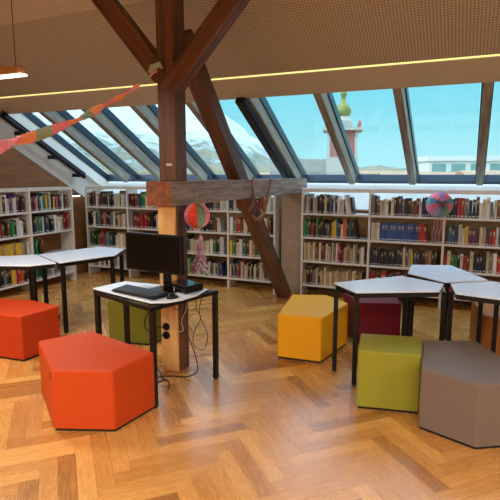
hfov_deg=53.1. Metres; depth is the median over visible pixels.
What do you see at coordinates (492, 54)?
led strip
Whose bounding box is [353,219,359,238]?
book
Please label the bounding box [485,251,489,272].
book
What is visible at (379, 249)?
book
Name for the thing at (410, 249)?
book
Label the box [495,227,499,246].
book
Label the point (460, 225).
book
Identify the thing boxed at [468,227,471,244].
book
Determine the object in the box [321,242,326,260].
book
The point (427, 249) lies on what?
book
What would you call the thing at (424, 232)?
book
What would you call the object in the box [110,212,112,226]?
book
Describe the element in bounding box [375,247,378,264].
book
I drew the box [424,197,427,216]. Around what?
book
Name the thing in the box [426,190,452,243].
honeycomb ball
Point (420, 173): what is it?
building
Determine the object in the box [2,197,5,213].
book
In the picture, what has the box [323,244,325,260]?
book
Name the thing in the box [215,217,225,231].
book
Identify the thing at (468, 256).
book
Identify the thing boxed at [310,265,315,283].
book
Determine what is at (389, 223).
book
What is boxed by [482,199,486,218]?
book
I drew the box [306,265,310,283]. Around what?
book
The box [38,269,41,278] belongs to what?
book
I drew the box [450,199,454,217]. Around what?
book
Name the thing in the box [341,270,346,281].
book
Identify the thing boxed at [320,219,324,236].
book
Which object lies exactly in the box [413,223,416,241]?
book
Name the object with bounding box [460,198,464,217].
book
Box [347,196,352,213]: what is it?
book
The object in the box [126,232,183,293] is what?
monitor
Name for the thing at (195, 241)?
book
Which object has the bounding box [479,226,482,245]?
book
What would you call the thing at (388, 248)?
book
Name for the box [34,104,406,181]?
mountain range
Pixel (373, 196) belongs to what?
book
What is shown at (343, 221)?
book
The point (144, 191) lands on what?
book
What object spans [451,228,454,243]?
book
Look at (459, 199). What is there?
book
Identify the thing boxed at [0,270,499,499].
floor
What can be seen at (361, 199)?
trim
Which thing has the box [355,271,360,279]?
book
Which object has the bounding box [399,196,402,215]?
book
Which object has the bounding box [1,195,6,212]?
book
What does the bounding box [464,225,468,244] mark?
book
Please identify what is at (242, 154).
window
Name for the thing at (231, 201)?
book
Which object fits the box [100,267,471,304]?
baseboard
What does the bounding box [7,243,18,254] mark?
book
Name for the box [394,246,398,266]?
book
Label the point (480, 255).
book
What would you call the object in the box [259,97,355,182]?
window
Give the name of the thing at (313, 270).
book
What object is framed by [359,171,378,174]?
building
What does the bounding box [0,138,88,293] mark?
wall
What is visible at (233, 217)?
book
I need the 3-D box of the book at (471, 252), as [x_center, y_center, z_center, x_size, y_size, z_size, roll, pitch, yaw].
[2.766,0.139,6.242,0.038,0.248,0.159,4,9,24]
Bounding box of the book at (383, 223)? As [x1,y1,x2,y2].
[382,222,385,240]
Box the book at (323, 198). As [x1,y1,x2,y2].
[322,196,324,212]
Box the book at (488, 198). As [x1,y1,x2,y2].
[485,197,490,218]
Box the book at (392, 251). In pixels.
[391,250,394,266]
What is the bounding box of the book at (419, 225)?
[418,223,421,241]
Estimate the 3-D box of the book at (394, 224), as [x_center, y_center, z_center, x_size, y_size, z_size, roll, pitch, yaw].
[1.910,-0.243,6.578,0.034,0.232,0.184,4,9,24]
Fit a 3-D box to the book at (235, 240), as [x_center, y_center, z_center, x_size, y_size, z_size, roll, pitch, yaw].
[-0.205,-0.043,7.505,0.048,0.228,0.172,4,9,24]
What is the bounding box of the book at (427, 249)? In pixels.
[425,248,429,264]
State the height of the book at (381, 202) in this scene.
0.190 m
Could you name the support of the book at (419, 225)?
on the bookcase at (305, 191)
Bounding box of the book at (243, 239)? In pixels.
[239,238,247,255]
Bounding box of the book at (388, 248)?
[385,247,389,265]
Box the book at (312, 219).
[309,218,314,236]
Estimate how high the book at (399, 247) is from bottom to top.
0.252 m
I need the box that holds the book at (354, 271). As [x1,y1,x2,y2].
[352,269,357,280]
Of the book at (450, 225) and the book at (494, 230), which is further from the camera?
the book at (450, 225)
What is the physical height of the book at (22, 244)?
0.232 m
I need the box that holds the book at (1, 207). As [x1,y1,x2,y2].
[0,195,2,213]
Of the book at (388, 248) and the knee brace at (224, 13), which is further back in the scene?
the book at (388, 248)
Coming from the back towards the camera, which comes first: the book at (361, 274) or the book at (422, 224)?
the book at (361, 274)
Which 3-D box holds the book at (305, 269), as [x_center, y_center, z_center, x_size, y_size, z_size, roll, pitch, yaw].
[0.809,0.365,7.147,0.047,0.208,0.189,4,9,24]
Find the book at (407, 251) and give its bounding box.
[405,250,408,266]
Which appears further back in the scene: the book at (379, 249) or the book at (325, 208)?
the book at (325, 208)
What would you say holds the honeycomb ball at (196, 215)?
hanging from the tie beam
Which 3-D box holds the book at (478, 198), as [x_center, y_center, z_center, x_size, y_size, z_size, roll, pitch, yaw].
[2.796,-0.523,6.137,0.033,0.259,0.166,4,9,24]
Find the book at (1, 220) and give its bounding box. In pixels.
[0,218,10,236]
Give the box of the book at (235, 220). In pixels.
[234,218,236,232]
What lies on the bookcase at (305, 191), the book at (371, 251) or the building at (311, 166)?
the book at (371, 251)
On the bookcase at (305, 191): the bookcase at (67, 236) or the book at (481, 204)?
the book at (481, 204)
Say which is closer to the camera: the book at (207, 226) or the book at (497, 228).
the book at (497, 228)
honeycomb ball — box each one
[184,186,209,228]
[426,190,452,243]
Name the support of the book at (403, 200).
on the bookcase at (305, 191)
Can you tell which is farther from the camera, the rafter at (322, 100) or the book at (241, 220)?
the book at (241, 220)
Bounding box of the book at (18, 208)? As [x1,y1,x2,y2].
[17,195,19,211]
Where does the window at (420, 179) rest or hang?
attached to the ceiling
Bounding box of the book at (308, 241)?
[306,241,308,259]
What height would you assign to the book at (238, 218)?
0.229 m
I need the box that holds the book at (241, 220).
[240,219,243,232]
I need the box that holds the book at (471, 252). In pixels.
[469,251,473,271]
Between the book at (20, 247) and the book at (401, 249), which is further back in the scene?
the book at (20, 247)
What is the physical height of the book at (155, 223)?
0.235 m
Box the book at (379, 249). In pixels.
[378,248,382,265]
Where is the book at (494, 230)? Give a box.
[492,229,495,246]
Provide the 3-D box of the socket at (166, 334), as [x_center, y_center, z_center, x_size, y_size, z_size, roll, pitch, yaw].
[-0.722,0.734,4.315,0.066,0.066,0.012,4,9,24]
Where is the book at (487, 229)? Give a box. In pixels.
[485,228,489,245]
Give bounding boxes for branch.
[248,177,271,222]
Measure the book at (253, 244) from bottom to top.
0.200 m
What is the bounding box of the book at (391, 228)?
[390,222,394,240]
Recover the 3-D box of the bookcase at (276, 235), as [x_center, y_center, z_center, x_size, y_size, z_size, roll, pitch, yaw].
[-1.157,-0.247,7.941,3.438,1.500,0.270,4,9,24]
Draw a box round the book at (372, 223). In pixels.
[371,221,376,239]
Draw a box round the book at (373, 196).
[372,195,377,214]
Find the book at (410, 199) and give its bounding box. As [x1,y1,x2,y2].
[408,198,412,215]
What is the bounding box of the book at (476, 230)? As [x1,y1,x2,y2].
[475,229,478,244]
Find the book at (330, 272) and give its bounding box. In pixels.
[329,270,332,285]
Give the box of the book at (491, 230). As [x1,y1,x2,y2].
[489,229,492,245]
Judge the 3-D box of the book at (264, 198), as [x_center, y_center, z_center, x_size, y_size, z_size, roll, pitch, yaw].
[0.249,-0.682,7.221,0.054,0.247,0.172,4,9,24]
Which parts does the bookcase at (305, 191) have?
rail, rail, rail, rail, rail, rail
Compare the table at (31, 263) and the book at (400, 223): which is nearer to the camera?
the table at (31, 263)
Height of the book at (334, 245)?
0.247 m
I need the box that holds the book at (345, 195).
[344,195,349,213]
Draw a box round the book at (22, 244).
[15,242,24,254]
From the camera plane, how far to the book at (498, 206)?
5.96 m
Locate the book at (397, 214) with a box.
[396,196,398,215]
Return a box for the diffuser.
[0,73,26,78]
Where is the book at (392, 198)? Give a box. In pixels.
[391,197,394,215]
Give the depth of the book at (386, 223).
6.54 m
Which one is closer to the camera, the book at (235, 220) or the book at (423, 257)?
the book at (423, 257)
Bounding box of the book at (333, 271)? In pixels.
[332,269,335,285]
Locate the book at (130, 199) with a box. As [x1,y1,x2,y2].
[129,193,137,206]
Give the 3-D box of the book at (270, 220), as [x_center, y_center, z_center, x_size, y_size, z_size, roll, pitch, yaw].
[0.311,-0.349,7.250,0.042,0.239,0.160,4,9,24]
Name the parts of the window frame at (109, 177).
blind rail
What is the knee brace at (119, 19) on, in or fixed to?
attached to the wooden post
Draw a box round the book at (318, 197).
[317,196,319,212]
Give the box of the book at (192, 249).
[190,238,197,252]
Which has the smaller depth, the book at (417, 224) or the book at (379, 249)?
the book at (417, 224)
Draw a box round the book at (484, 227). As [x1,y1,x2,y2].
[482,226,486,245]
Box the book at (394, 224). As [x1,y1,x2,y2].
[392,222,397,240]
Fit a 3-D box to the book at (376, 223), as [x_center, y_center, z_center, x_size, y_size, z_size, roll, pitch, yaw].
[1.693,-0.257,6.672,0.037,0.232,0.183,4,9,24]
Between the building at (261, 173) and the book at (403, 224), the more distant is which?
the building at (261, 173)
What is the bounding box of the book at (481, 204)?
[479,202,482,218]
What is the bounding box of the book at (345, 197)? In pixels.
[344,196,348,213]
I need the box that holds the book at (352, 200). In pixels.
[350,197,355,213]
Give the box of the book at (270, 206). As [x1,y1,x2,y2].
[267,197,273,211]
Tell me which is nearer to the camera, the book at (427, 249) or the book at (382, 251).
the book at (427, 249)
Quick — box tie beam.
[146,178,306,206]
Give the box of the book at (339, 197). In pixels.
[337,196,342,213]
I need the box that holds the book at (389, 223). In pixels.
[387,222,391,240]
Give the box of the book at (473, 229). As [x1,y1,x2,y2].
[471,228,475,244]
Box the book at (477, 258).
[476,254,478,272]
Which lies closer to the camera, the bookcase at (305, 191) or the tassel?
the tassel
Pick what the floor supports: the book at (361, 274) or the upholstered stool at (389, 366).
the upholstered stool at (389, 366)
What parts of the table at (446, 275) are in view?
leg, leg, frame, leg, leg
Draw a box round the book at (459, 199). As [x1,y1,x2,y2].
[457,197,461,217]
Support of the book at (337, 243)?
on the bookcase at (305, 191)
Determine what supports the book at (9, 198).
on the bookcase at (67, 236)
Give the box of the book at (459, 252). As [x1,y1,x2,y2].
[457,250,460,268]
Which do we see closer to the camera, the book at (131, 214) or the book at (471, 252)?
the book at (471, 252)
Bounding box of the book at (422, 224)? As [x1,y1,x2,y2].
[420,223,424,242]
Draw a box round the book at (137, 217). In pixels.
[136,216,139,227]
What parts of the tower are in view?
cornice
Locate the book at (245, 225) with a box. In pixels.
[244,220,247,233]
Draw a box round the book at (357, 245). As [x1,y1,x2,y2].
[355,243,359,263]
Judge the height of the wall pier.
1.500 m
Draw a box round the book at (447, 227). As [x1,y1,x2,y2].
[445,226,448,243]
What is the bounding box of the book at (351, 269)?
[348,267,353,280]
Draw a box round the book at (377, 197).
[375,196,379,214]
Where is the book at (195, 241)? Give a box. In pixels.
[194,239,197,252]
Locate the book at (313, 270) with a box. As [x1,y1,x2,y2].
[312,267,316,284]
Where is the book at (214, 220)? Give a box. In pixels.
[213,219,216,231]
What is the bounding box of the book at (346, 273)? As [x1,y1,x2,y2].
[345,269,348,280]
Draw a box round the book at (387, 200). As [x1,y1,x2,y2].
[385,199,389,215]
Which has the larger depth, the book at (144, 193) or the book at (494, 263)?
the book at (144, 193)
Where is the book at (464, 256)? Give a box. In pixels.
[463,255,466,270]
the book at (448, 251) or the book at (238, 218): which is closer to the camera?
the book at (448, 251)
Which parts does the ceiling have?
smooth panel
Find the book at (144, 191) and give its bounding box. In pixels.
[141,191,145,207]
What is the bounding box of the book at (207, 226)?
[205,217,214,231]
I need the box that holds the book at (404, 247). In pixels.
[402,246,406,266]
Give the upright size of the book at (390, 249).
0.218 m
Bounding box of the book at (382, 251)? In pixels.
[380,250,383,265]
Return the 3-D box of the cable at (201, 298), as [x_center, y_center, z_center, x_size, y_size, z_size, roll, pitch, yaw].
[-0.406,0.583,4.058,0.142,0.474,0.006,4,9,24]
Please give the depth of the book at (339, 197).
6.75 m
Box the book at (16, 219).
[9,218,19,235]
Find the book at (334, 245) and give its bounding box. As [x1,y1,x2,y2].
[333,244,335,261]
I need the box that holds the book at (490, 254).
[488,252,492,272]
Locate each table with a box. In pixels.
[0,254,55,300]
[39,247,123,332]
[332,276,446,384]
[406,265,487,342]
[446,281,499,352]
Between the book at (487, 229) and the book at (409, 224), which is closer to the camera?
the book at (487, 229)
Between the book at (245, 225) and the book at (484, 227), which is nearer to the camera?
the book at (484, 227)
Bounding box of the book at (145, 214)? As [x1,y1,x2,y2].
[144,213,149,227]
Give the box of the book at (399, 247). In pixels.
[397,246,401,266]
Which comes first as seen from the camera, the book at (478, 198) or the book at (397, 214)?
the book at (478, 198)
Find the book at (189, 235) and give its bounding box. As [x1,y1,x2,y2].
[187,234,193,251]
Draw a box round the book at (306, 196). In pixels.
[305,194,308,212]
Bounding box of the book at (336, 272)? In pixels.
[335,269,340,281]
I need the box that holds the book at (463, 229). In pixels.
[461,227,464,244]
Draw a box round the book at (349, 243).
[346,242,351,262]
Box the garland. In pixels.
[0,61,162,153]
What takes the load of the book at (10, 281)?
on the bookcase at (67, 236)
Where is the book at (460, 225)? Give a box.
[458,223,462,244]
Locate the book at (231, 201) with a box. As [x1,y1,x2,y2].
[230,200,232,210]
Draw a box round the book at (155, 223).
[154,213,157,228]
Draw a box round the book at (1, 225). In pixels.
[0,224,4,237]
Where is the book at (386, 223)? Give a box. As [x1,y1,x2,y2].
[384,222,388,240]
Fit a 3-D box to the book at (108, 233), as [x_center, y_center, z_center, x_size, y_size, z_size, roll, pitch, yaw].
[-2.352,-0.195,8.449,0.052,0.243,0.163,4,9,24]
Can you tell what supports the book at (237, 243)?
on the bookcase at (276, 235)
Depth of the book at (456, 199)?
6.17 m
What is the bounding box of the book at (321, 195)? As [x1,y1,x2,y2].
[319,194,324,212]
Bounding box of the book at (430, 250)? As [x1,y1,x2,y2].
[428,249,432,264]
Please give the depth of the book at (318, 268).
7.02 m
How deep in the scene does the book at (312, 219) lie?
6.96 m
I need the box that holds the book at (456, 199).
[454,197,457,217]
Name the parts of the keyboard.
casing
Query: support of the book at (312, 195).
on the bookcase at (305, 191)
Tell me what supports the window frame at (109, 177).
attached to the ceiling
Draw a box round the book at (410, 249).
[408,248,412,267]
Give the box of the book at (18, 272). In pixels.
[16,270,20,283]
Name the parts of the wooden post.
cladding panel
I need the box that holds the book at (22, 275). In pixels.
[21,270,23,282]
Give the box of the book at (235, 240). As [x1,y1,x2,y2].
[232,239,238,255]
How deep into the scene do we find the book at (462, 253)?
6.23 m
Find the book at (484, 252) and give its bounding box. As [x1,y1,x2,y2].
[482,251,486,272]
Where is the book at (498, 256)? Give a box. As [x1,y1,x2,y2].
[496,255,499,273]
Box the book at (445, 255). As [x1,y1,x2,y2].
[444,252,446,264]
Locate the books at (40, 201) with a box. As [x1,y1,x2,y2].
[0,190,499,296]
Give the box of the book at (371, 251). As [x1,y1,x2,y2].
[370,249,372,264]
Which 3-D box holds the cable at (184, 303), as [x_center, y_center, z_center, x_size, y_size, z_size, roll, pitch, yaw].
[-0.615,0.712,4.128,0.295,0.752,0.235,-7,11,-39]
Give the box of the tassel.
[194,229,209,274]
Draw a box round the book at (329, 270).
[326,269,332,285]
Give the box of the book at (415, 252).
[413,250,417,264]
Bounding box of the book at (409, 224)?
[407,223,410,241]
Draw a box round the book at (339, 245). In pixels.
[337,243,342,262]
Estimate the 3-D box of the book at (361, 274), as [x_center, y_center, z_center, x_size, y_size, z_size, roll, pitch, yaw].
[1.528,0.407,6.857,0.041,0.213,0.189,4,9,24]
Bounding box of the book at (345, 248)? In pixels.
[344,246,346,262]
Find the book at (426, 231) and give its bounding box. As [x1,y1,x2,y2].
[424,224,428,242]
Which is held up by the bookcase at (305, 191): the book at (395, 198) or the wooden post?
the book at (395, 198)
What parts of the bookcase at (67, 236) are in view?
rail, rail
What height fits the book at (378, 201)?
0.195 m
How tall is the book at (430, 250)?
0.232 m
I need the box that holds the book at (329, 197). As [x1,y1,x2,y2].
[326,195,332,213]
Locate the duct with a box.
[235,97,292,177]
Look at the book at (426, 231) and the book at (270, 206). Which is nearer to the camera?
the book at (426, 231)
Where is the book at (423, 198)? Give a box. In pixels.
[421,197,424,216]
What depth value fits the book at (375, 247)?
6.65 m
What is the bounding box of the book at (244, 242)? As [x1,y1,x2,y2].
[243,240,248,255]
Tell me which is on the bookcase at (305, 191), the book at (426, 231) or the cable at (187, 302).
the book at (426, 231)
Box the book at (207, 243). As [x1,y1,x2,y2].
[205,240,209,253]
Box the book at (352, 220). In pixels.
[351,220,354,238]
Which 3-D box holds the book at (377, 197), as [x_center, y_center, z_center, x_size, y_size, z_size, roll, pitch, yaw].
[1.694,-0.592,6.637,0.029,0.244,0.184,4,9,24]
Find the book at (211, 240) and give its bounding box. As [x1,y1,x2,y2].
[210,239,212,253]
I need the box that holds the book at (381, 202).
[380,201,382,214]
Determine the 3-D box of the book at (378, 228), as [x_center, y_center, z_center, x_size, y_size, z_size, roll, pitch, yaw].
[1.729,-0.257,6.667,0.027,0.232,0.201,4,9,24]
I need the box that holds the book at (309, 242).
[308,241,312,260]
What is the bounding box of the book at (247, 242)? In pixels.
[246,241,248,255]
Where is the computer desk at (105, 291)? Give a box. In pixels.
[93,281,218,407]
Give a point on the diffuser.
(2, 75)
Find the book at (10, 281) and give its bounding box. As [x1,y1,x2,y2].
[6,270,11,284]
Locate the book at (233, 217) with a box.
[230,216,236,232]
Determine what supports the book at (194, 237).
on the bookcase at (276, 235)
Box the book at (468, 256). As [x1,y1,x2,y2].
[466,255,469,271]
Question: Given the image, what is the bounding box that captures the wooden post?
[155,0,188,371]
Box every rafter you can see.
[38,111,129,181]
[81,109,159,180]
[130,105,207,179]
[185,102,253,178]
[246,98,300,177]
[313,93,355,183]
[393,88,416,184]
[476,82,492,184]
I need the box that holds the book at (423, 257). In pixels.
[422,250,424,264]
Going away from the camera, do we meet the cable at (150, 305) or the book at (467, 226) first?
the cable at (150, 305)
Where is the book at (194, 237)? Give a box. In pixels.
[188,237,194,251]
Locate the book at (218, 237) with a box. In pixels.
[216,236,221,253]
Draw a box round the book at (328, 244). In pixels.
[325,242,330,261]
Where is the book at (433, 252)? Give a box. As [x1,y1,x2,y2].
[431,251,434,264]
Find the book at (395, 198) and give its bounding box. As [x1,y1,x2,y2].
[394,197,396,215]
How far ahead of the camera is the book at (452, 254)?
6.27 m
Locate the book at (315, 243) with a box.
[312,241,317,260]
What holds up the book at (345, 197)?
on the bookcase at (305, 191)
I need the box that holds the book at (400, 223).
[398,222,401,240]
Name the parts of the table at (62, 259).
leg, leg, frame, leg, leg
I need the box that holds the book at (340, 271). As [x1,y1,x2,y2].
[338,270,342,281]
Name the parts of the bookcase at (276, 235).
rail, rail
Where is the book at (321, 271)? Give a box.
[320,269,323,284]
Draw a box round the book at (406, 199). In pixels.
[405,198,408,215]
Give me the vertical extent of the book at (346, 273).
0.223 m
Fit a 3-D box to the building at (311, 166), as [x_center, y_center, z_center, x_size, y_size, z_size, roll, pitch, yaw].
[6.743,-2.535,65.868,8.100,18.600,7.600,0,9,0]
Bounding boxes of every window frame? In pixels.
[0,111,135,181]
[57,111,157,181]
[102,108,210,179]
[147,105,254,179]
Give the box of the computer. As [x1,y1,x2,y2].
[165,279,202,293]
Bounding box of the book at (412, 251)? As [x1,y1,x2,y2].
[410,250,413,264]
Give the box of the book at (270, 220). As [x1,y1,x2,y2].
[268,217,273,234]
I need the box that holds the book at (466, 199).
[464,198,468,217]
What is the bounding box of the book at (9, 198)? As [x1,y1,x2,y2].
[6,197,12,212]
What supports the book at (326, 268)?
on the bookcase at (305, 191)
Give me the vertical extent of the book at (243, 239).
0.243 m
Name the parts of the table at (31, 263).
frame, leg, leg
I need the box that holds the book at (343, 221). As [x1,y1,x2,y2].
[343,221,344,237]
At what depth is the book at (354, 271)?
6.80 m
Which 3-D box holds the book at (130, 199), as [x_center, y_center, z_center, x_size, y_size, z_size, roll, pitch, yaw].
[-1.901,-0.811,8.160,0.056,0.220,0.177,4,9,24]
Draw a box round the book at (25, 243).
[23,242,26,254]
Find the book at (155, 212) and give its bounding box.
[150,211,157,228]
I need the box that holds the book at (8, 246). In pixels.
[2,244,10,255]
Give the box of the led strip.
[0,54,499,97]
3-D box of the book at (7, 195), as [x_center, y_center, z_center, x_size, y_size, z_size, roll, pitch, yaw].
[-3.334,-0.656,7.006,0.154,0.259,0.038,4,9,24]
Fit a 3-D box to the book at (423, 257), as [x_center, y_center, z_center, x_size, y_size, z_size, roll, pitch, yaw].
[2.250,0.115,6.462,0.030,0.228,0.151,4,9,24]
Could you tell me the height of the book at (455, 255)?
0.194 m
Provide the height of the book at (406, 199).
0.229 m
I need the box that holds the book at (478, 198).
[476,197,479,217]
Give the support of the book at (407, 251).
on the bookcase at (305, 191)
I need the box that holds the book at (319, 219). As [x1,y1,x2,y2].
[316,217,321,236]
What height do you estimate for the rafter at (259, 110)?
1.293 m
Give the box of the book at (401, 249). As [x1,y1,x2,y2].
[399,248,402,266]
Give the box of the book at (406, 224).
[404,223,407,241]
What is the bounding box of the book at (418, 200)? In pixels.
[416,198,420,216]
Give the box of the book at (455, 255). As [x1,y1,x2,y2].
[453,253,456,266]
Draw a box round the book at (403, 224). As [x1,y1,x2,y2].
[401,223,404,241]
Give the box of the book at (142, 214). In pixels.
[140,213,143,227]
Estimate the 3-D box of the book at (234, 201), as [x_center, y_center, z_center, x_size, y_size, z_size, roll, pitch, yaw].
[-0.185,-0.688,7.439,0.044,0.193,0.199,4,9,24]
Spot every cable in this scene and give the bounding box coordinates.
[144,305,162,330]
[161,303,197,387]
[163,302,187,331]
[193,298,207,349]
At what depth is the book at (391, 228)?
6.51 m
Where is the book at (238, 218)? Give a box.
[237,217,243,232]
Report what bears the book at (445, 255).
on the bookcase at (305, 191)
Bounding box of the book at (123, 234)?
[122,233,125,246]
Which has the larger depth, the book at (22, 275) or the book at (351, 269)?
the book at (22, 275)
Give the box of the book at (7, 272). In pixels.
[6,271,9,285]
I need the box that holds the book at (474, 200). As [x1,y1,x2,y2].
[472,199,476,217]
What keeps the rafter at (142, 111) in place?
attached to the ceiling
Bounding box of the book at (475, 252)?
[473,251,476,272]
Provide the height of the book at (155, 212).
0.264 m
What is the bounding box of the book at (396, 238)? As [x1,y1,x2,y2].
[395,223,398,240]
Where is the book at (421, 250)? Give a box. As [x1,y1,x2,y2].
[419,249,423,264]
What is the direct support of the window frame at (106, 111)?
attached to the ceiling
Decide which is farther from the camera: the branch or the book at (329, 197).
the book at (329, 197)
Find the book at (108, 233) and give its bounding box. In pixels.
[106,231,114,245]
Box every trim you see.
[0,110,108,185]
[99,181,499,213]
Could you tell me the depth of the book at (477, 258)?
6.14 m
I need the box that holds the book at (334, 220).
[334,220,335,237]
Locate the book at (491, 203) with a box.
[489,202,493,218]
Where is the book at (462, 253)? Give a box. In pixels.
[460,252,463,268]
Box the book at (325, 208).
[324,194,329,213]
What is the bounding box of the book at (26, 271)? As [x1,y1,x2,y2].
[25,270,28,281]
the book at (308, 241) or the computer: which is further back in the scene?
the book at (308, 241)
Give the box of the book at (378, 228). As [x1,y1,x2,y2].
[377,222,379,239]
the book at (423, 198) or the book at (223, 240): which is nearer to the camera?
the book at (423, 198)
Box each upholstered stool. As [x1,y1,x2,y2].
[0,298,59,360]
[38,331,154,431]
[108,299,161,344]
[278,295,347,362]
[344,293,400,342]
[356,334,421,413]
[418,340,499,449]
[469,301,499,355]
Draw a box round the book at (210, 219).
[209,218,214,231]
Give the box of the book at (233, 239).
[230,239,234,254]
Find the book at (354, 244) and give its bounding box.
[353,244,354,263]
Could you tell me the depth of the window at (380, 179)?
7.10 m
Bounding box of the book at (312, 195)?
[308,193,314,212]
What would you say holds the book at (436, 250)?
on the bookcase at (305, 191)
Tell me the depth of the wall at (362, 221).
6.94 m
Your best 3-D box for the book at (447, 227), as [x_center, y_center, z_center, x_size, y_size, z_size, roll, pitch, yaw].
[2.494,-0.194,6.320,0.033,0.212,0.188,4,9,24]
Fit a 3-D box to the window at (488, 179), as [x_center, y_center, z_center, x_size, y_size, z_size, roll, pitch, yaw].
[2.992,-1.394,5.416,0.810,1.403,2.456,4,9,24]
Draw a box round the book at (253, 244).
[252,243,254,256]
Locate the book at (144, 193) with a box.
[143,192,145,207]
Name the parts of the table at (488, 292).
leg, frame, leg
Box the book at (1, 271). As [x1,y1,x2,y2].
[0,270,4,287]
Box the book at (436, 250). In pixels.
[434,249,437,264]
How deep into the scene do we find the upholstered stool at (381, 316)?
5.01 m
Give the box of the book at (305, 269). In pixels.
[303,268,306,283]
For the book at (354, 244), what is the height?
0.248 m
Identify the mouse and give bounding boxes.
[167,292,178,298]
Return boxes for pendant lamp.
[0,0,26,78]
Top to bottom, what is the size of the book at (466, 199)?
0.239 m
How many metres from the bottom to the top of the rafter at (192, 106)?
1.293 m
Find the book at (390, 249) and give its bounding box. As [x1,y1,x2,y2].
[388,248,393,265]
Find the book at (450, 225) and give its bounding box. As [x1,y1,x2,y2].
[448,224,452,243]
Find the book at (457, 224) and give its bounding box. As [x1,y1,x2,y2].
[454,223,458,243]
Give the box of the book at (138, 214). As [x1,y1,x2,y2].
[134,214,139,227]
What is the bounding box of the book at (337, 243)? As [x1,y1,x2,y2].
[335,242,340,261]
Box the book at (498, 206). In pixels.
[497,200,499,218]
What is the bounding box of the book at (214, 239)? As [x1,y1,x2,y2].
[213,238,216,253]
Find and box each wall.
[0,117,99,196]
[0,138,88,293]
[98,208,499,290]
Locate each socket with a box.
[163,323,169,330]
[163,331,169,338]
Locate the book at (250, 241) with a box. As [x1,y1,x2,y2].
[249,239,253,256]
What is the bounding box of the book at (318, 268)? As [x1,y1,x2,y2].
[315,267,320,284]
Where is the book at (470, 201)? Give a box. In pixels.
[468,199,472,217]
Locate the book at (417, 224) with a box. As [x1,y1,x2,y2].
[415,223,418,241]
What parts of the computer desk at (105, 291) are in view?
leg, leg, leg, frame, leg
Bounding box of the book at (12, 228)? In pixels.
[10,221,14,236]
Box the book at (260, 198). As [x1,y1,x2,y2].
[259,197,262,210]
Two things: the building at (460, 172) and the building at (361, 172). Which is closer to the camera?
the building at (460, 172)
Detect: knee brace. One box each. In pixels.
[91,0,156,82]
[160,0,249,96]
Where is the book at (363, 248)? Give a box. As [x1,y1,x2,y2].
[361,246,365,263]
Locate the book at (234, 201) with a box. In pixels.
[233,200,235,210]
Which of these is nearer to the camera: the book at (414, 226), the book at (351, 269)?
the book at (414, 226)
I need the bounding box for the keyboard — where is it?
[111,284,168,299]
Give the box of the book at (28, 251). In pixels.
[17,241,29,254]
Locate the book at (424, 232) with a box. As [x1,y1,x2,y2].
[423,223,427,242]
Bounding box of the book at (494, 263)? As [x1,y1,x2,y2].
[492,252,496,273]
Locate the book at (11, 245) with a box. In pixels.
[8,244,13,255]
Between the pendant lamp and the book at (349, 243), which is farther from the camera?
the book at (349, 243)
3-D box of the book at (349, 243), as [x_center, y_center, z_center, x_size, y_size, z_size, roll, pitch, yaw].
[1.365,0.034,6.877,0.030,0.265,0.178,4,9,24]
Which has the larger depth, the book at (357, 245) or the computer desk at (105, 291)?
the book at (357, 245)
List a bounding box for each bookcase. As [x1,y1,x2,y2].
[0,187,76,290]
[84,186,281,292]
[300,188,499,308]
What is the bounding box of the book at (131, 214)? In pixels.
[129,212,138,227]
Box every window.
[232,135,281,178]
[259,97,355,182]
[327,93,408,183]
[405,83,482,183]
[483,82,499,183]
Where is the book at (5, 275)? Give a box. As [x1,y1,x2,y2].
[3,270,6,286]
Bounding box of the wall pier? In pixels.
[281,188,302,292]
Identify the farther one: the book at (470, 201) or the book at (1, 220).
the book at (1, 220)
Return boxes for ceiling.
[0,0,499,113]
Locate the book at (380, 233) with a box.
[379,222,382,239]
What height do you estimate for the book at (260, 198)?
0.224 m
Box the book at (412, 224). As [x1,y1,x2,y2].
[410,223,413,241]
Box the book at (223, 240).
[220,236,226,254]
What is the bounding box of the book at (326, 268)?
[323,266,329,285]
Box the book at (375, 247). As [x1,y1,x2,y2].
[373,246,377,264]
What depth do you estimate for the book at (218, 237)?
7.56 m
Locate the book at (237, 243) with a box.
[236,242,238,255]
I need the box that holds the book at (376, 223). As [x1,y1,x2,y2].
[374,222,377,239]
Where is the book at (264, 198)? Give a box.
[263,196,270,211]
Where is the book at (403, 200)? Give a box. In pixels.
[402,198,404,215]
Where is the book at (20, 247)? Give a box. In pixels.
[12,242,21,254]
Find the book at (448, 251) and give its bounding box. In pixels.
[447,250,450,264]
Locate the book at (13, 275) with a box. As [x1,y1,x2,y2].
[11,270,15,284]
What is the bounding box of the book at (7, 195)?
[6,194,17,212]
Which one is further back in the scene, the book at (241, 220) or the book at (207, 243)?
the book at (207, 243)
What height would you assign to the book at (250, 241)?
0.237 m
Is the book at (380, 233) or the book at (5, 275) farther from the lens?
the book at (5, 275)
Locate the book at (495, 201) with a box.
[493,200,497,218]
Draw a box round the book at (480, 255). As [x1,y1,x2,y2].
[478,253,482,272]
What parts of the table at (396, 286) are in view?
leg, leg, frame, leg, leg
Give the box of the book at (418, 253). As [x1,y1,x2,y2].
[416,251,419,264]
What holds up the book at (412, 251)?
on the bookcase at (305, 191)
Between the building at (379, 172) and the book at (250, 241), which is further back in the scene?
the building at (379, 172)
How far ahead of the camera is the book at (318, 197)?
6.86 m
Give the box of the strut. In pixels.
[184,29,290,298]
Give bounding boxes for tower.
[323,92,362,182]
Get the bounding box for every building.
[259,172,269,174]
[270,159,325,174]
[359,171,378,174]
[377,171,406,174]
[406,172,456,183]
[417,156,499,171]
[455,170,499,174]
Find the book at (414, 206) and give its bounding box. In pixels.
[413,200,415,216]
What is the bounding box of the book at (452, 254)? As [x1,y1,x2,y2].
[450,253,453,265]
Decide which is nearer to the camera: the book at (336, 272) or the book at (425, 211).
the book at (425, 211)
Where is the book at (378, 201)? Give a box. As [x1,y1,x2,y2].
[377,200,381,214]
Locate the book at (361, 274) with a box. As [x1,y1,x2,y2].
[359,271,364,279]
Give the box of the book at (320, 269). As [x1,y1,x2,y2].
[318,269,322,284]

